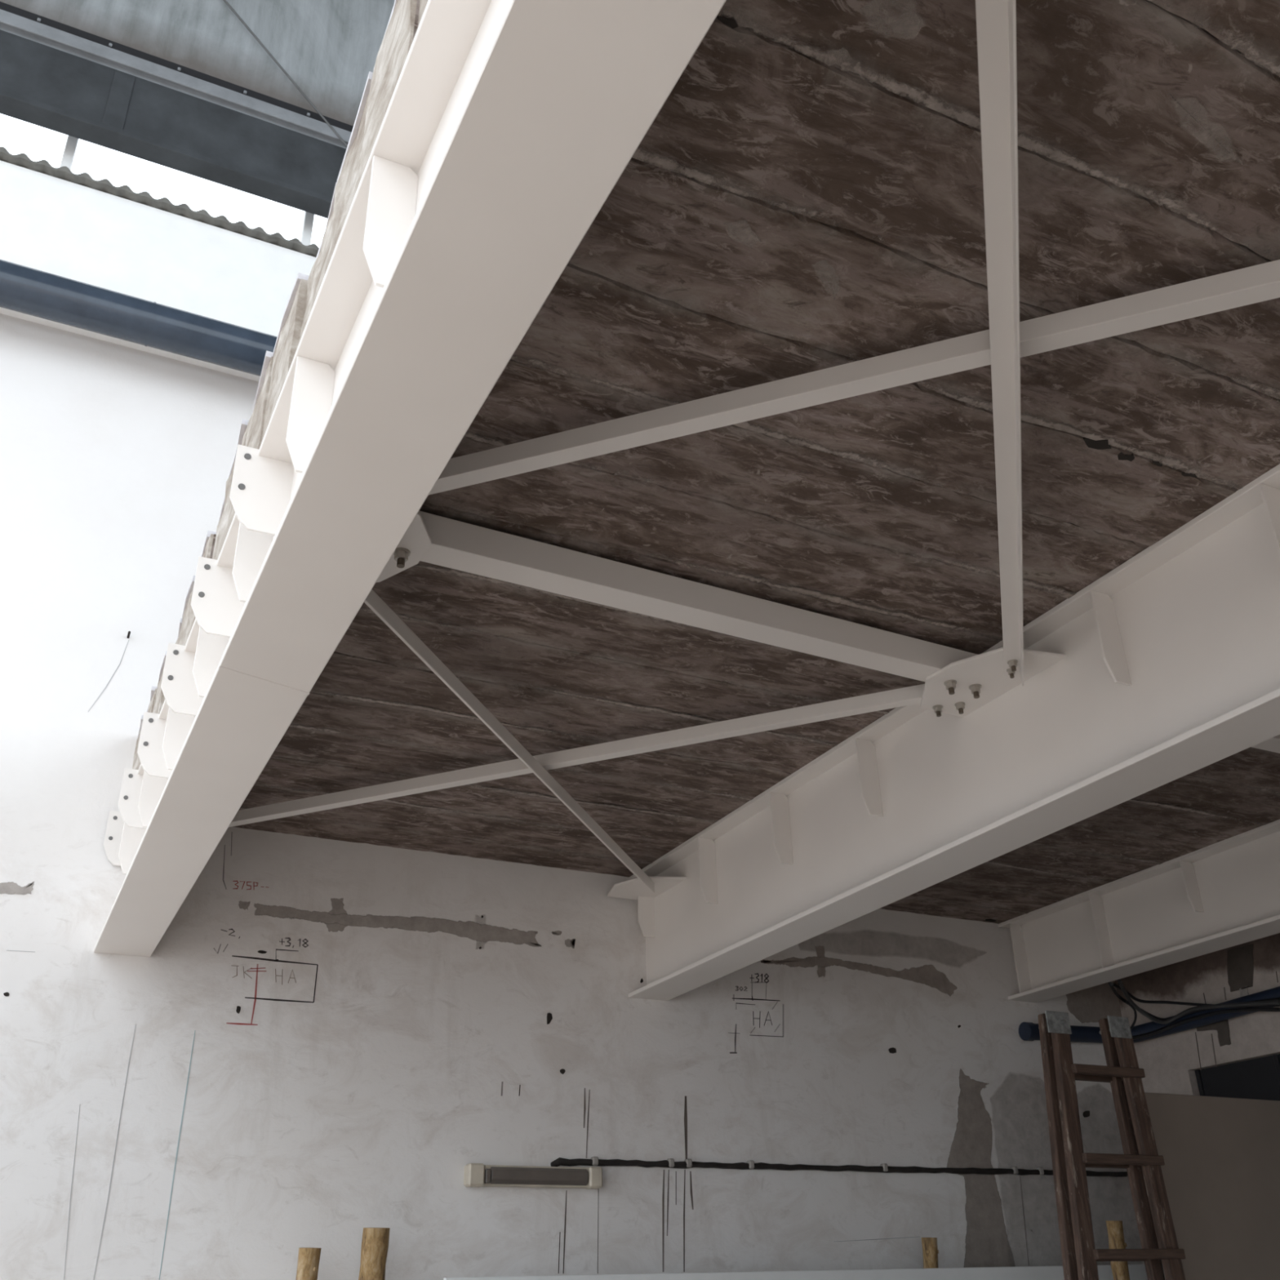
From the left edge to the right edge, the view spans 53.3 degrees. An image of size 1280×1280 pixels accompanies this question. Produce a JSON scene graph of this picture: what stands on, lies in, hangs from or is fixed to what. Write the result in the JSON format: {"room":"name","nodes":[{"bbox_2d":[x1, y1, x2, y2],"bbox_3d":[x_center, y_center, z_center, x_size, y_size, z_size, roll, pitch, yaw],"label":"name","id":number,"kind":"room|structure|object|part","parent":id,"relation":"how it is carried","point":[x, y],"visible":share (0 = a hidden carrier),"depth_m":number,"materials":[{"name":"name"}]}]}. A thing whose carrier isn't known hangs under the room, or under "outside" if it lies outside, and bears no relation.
{"room":"construction site","nodes":[
{"label":"construction site","id":0,"kind":"room"},
{"bbox_2d":[0,1,353,218],"bbox_3d":[-2.109,-3.199,8.595,11.860,0.777,0.170,12,-30,-23],"label":"girder","id":1,"kind":"object","parent":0,"point":[55,76],"visible":0.42,"depth_m":8.12,"materials":[{"name":"metal"}]},
{"bbox_3d":[-3.266,-3.377,7.997,0.120,0.486,0.008,12,-30,-23],"label":"splice plate","id":2,"kind":"part","parent":1,"relation":"part of","materials":[{"name":"metal"}]},
{"bbox_2d":[0,0,395,125],"bbox_3d":[-2.137,-4.565,9.302,11.860,2.300,0.060,12,-30,-23],"label":"roof","id":3,"kind":"object","parent":1,"relation":"on","point":[329,48],"visible":0.15,"depth_m":8.72,"materials":[{"name":"grey metal"}]},
{"bbox_2d":[223,0,347,146],"bbox_3d":[-2.542,-4.015,8.700,1.470,1.577,0.015,11,-30,-22],"label":"rod","id":4,"kind":"object","parent":3,"relation":"attached to","point":[224,1],"visible":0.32,"depth_m":8.68,"materials":[{"name":"grey metal"}]},
{"bbox_2d":[0,160,1162,1279],"bbox_3d":[-2.011,0.965,6.787,12.160,7.841,0.460,12,-30,-23],"label":"wall","id":5,"kind":"structure","parent":0,"point":[317,1048],"depth_m":6.73,"materials":[{"name":"paint"}]},
{"bbox_3d":[-2.065,-1.464,8.053,12.160,0.080,0.460,12,-30,-23],"label":"cornice","id":6,"kind":"part","parent":5,"relation":"part of","materials":[{"name":"white paint"}]},
{"bbox_2d":[0,259,277,376],"bbox_3d":[-2.057,-1.550,7.701,11.860,0.283,0.558,12,-30,-23],"label":"pipe","id":7,"kind":"object","parent":5,"relation":"attached to","point":[25,290],"visible":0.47,"depth_m":7.11,"materials":[{"name":"metal"}]},
{"bbox_2d":[0,146,319,257],"bbox_3d":[-2.248,-2.542,8.596,11.859,0.054,0.330,12,-30,-23],"label":"sheet","id":8,"kind":"object","parent":5,"relation":"on","point":[22,160],"visible":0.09,"depth_m":8.08,"materials":[{"name":"grey metal"}]},
{"bbox_2d":[59,135,79,170],"bbox_3d":[-3.609,-3.194,8.131,0.060,0.801,0.060,12,-30,-23],"label":"post","id":9,"kind":"object","parent":8,"relation":"on","point":[70,148],"visible":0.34,"depth_m":8.04,"materials":[{"name":"silver metal"}]},
{"bbox_2d":[300,211,314,245],"bbox_3d":[-2.261,-2.912,8.729,0.060,0.801,0.060,12,-30,-23],"label":"post","id":10,"kind":"object","parent":8,"relation":"on","point":[308,223],"visible":0.34,"depth_m":8.63,"materials":[{"name":"silver metal"}]},
{"bbox_2d":[463,1163,602,1189],"bbox_3d":[-0.530,2.698,6.419,0.723,0.104,0.082,12,-30,-23],"label":"lamp","id":11,"kind":"object","parent":5,"relation":"attached to","point":[476,1175],"visible":1,"depth_m":6.38,"materials":[{"name":"plastic"}]},
{"bbox_2d":[490,1166,588,1185],"bbox_3d":[-0.501,2.691,6.407,0.523,0.079,0.023,12,-30,-23],"label":"diffuser","id":12,"kind":"object","parent":11,"relation":"attached to","point":[500,1175],"depth_m":6.40,"materials":[{"name":"grey plastic"}]},
{"bbox_2d":[550,1156,1127,1177],"bbox_3d":[1.314,3.024,7.297,3.941,0.073,0.042,12,-30,-23],"label":"cable","id":13,"kind":"object","parent":5,"relation":"attached to","point":[594,1161],"visible":0.94,"depth_m":7.11,"materials":[{"name":"black rubber"}]},
{"bbox_2d":[132,0,1279,924],"bbox_3d":[3.089,-1.363,2.756,6.500,0.435,12.506,12,-30,-23],"label":"ceiling","id":14,"kind":"structure","parent":0,"point":[806,194],"depth_m":3.62,"materials":[{"name":"wood"}]},
{"bbox_2d":[93,0,726,956],"bbox_3d":[0.411,-1.431,1.307,0.606,0.692,12.500,12,-30,-23],"label":"steel beam","id":15,"kind":"structure","parent":14,"relation":"attached to","point":[507,127],"depth_m":2.60,"materials":[{"name":"metal"}]},
{"bbox_3d":[-2.534,0.975,6.252,0.163,0.269,0.008,12,-30,-23],"label":"bracket plate","id":16,"kind":"part","parent":15,"relation":"part of","materials":[{"name":"paint"}]},
{"bbox_3d":[-2.265,0.717,5.769,0.163,0.269,0.008,12,-30,-23],"label":"bracket plate","id":17,"kind":"part","parent":15,"relation":"part of","materials":[{"name":"paint"}]},
{"bbox_3d":[-1.968,0.432,5.234,0.163,0.269,0.008,12,-30,-23],"label":"bracket plate","id":18,"kind":"part","parent":15,"relation":"part of","materials":[{"name":"paint"}]},
{"bbox_3d":[-1.671,0.146,4.699,0.163,0.269,0.008,12,-30,-23],"label":"bracket plate","id":19,"kind":"part","parent":15,"relation":"part of","materials":[{"name":"paint"}]},
{"bbox_3d":[-1.374,-0.139,4.164,0.163,0.269,0.008,12,-30,-23],"label":"bracket plate","id":20,"kind":"part","parent":15,"relation":"part of","materials":[{"name":"paint"}]},
{"bbox_3d":[-1.077,-0.424,3.629,0.163,0.269,0.008,12,-30,-23],"label":"bracket plate","id":21,"kind":"part","parent":15,"relation":"part of","materials":[{"name":"paint"}]},
{"bbox_3d":[-0.866,-0.300,3.870,0.431,0.012,0.760,12,-30,-23],"label":"gusset plate","id":22,"kind":"part","parent":15,"relation":"part of","materials":[{"name":"paint"}]},
{"bbox_2d":[228,684,924,826],"bbox_3d":[-0.543,0.559,5.605,3.744,0.055,0.055,-12,-29,20],"label":"brace","id":23,"kind":"object","parent":15,"relation":"attached to","point":[908,695],"visible":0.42,"depth_m":5.45,"materials":[{"name":"paint"}]},
{"bbox_2d":[418,511,977,681],"bbox_3d":[0.164,-0.128,4.372,2.576,0.106,0.115,13,-31,-25],"label":"tie beam","id":24,"kind":"structure","parent":15,"relation":"attached to","point":[455,544],"depth_m":4.30,"materials":[{"name":"metal"}]},
{"bbox_2d":[428,259,1279,494],"bbox_3d":[0.851,-0.728,3.201,3.801,0.062,0.062,-10,-29,17],"label":"brace","id":25,"kind":"object","parent":15,"relation":"attached to","point":[1260,282],"visible":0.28,"depth_m":3.26,"materials":[{"name":"paint"}]},
{"bbox_2d":[607,463,1279,1000],"bbox_3d":[2.785,-0.934,2.361,0.710,0.690,12.500,12,-30,-23],"label":"steel beam","id":26,"kind":"structure","parent":14,"relation":"attached to","point":[1164,668],"depth_m":4.81,"materials":[{"name":"metal"}]},
{"bbox_2d":[364,589,654,893],"bbox_3d":[-0.464,0.549,5.436,0.060,0.060,3.742,-9,-28,14],"label":"brace","id":27,"kind":"object","parent":26,"relation":"attached to","point":[373,601],"visible":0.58,"depth_m":4.99,"materials":[{"name":"paint"}]},
{"bbox_3d":[0.013,1.374,7.119,0.312,0.012,0.470,12,-30,-23],"label":"gusset plate","id":28,"kind":"part","parent":26,"relation":"part of","materials":[{"name":"paint"}]},
{"bbox_3d":[1.267,0.149,4.821,0.352,0.012,0.590,12,-30,-23],"label":"gusset plate","id":29,"kind":"part","parent":26,"relation":"part of","materials":[{"name":"paint"}]},
{"bbox_2d":[975,0,1023,685],"bbox_3d":[0.887,-0.697,3.101,0.062,0.062,3.825,-8,-28,13],"label":"brace","id":30,"kind":"object","parent":26,"relation":"attached to","point":[996,20],"visible":1,"depth_m":2.90,"materials":[{"name":"paint"}]},
{"bbox_2d":[1251,734,1279,753],"bbox_3d":[2.657,0.391,5.474,2.480,0.106,0.115,12,-30,-23],"label":"tie beam","id":31,"kind":"structure","parent":26,"relation":"attached to","point":[1273,744],"depth_m":5.48,"materials":[{"name":"metal"}]},
{"bbox_2d":[997,819,1279,1002],"bbox_3d":[5.152,-0.523,3.456,0.447,0.500,12.500,12,-30,-23],"label":"steel beam","id":32,"kind":"structure","parent":14,"relation":"attached to","point":[1224,894],"depth_m":7.47,"materials":[{"name":"white metal"}]},
{"bbox_2d":[1115,933,1279,1095],"bbox_3d":[6.171,0.979,3.221,0.306,4.200,12.500,12,-30,-23],"label":"wall","id":33,"kind":"structure","parent":0,"point":[1169,1063],"depth_m":8.06,"materials":[{"name":"paint"}]},
{"bbox_2d":[1018,986,1279,1043],"bbox_3d":[3.483,1.966,7.256,0.922,0.190,2.897,12,-30,-23],"label":"drain pipe","id":34,"kind":"object","parent":33,"relation":"attached to","point":[1028,1031],"visible":0.63,"depth_m":8.14,"materials":[{"name":"blue plastic"}]},
{"bbox_2d":[1107,981,1279,1020],"bbox_3d":[3.268,2.167,7.837,0.541,0.267,1.078,12,-30,-23],"label":"cable","id":35,"kind":"object","parent":34,"relation":"hanging from","point":[1113,988],"visible":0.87,"depth_m":8.11,"materials":[{"name":"black rubber"}]},
{"bbox_2d":[1110,982,1279,1008],"bbox_3d":[3.447,2.223,7.885,0.923,0.259,0.474,-15,-31,25],"label":"cable","id":36,"kind":"object","parent":34,"relation":"hanging from","point":[1113,984],"visible":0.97,"depth_m":8.05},
{"bbox_2d":[1116,978,1279,1024],"bbox_3d":[3.303,2.175,7.805,0.483,0.265,1.010,12,-30,-23],"label":"cable","id":37,"kind":"object","parent":34,"relation":"hanging from","point":[1140,1011],"visible":1,"depth_m":7.96,"materials":[{"name":"black rubber"}]},
{"bbox_2d":[1125,1000,1137,1030],"bbox_3d":[3.190,2.438,8.281,0.059,0.164,0.175,-8,-28,13],"label":"cable","id":38,"kind":"object","parent":37,"relation":"hanging from","point":[1126,1002],"visible":0.92,"depth_m":8.24,"materials":[{"name":"black rubber"}]},
{"bbox_2d":[1132,1007,1279,1039],"bbox_3d":[3.477,2.359,7.901,0.060,0.089,1.112,14,-31,-27],"label":"cable","id":39,"kind":"object","parent":34,"relation":"hanging from","point":[1244,1009],"visible":0.95,"depth_m":7.90,"materials":[{"name":"black rubber"}]},
{"bbox_2d":[1195,1053,1279,1100],"bbox_3d":[4.095,3.005,6.755,0.055,1.755,2.440,12,-30,-23],"label":"window","id":40,"kind":"structure","parent":33,"relation":"in","point":[1259,1078],"depth_m":7.79,"materials":[{"name":"black glass"}]},
{"bbox_3d":[-5.136,-5.520,-14.486,37.160,0.200,36.900,12,-30,-23],"label":"floor","id":41,"kind":"structure","parent":0,"visible":0},
{"bbox_2d":[295,1247,321,1279],"bbox_3d":[-1.446,3.510,5.214,0.116,1.863,0.125,-1,-28,-1],"label":"wooden pole","id":42,"kind":"object","parent":41,"relation":"on","point":[308,1258],"visible":1,"depth_m":5.58,"materials":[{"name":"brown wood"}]},
{"bbox_2d":[358,1227,390,1279],"bbox_3d":[-1.174,3.519,5.323,0.140,1.949,0.151,-7,-28,11],"label":"wooden pole","id":43,"kind":"object","parent":41,"relation":"on","point":[375,1241],"visible":1,"depth_m":5.68,"materials":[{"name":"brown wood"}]},
{"bbox_2d":[443,1263,1165,1279],"bbox_3d":[1.088,3.963,6.082,4.303,1.753,0.030,12,-30,-23],"label":"panel","id":44,"kind":"object","parent":41,"relation":"on","point":[1136,1272],"visible":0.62,"depth_m":6.53,"materials":[{"name":"white"}]},
{"bbox_2d":[921,1237,938,1268],"bbox_3d":[1.593,4.111,6.543,0.103,1.905,0.108,12,-30,-23],"label":"wooden pole","id":45,"kind":"object","parent":41,"relation":"on","point":[930,1251],"visible":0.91,"depth_m":6.92,"materials":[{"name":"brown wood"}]},
{"bbox_2d":[1037,1010,1185,1279],"bbox_3d":[2.268,3.209,5.914,0.851,2.887,0.183,12,-30,-23],"label":"wooden ladder","id":46,"kind":"object","parent":41,"relation":"on","point":[1141,1160],"visible":1,"depth_m":6.26,"materials":[{"name":"brown wood"}]},
{"bbox_3d":[2.104,1.924,6.420,0.150,0.106,0.008,12,-30,-23],"label":"hinge plate","id":47,"kind":"part","parent":46,"relation":"part of","materials":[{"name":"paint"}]},
{"bbox_3d":[2.475,1.997,6.587,0.140,0.106,0.008,12,-30,-23],"label":"hinge plate","id":48,"kind":"part","parent":46,"relation":"part of","materials":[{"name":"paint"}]},
{"bbox_2d":[1106,1220,1129,1279],"bbox_3d":[2.597,4.039,6.508,0.109,1.971,0.112,12,-30,-23],"label":"wooden pole","id":49,"kind":"object","parent":41,"relation":"on","point":[1120,1271],"visible":0.82,"depth_m":6.88,"materials":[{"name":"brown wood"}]},
{"bbox_2d":[1144,1092,1279,1279],"bbox_3d":[3.268,3.701,6.556,1.199,2.569,0.040,12,-30,-23],"label":"board","id":50,"kind":"object","parent":41,"relation":"on","point":[1220,1171],"visible":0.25,"depth_m":6.87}
]}

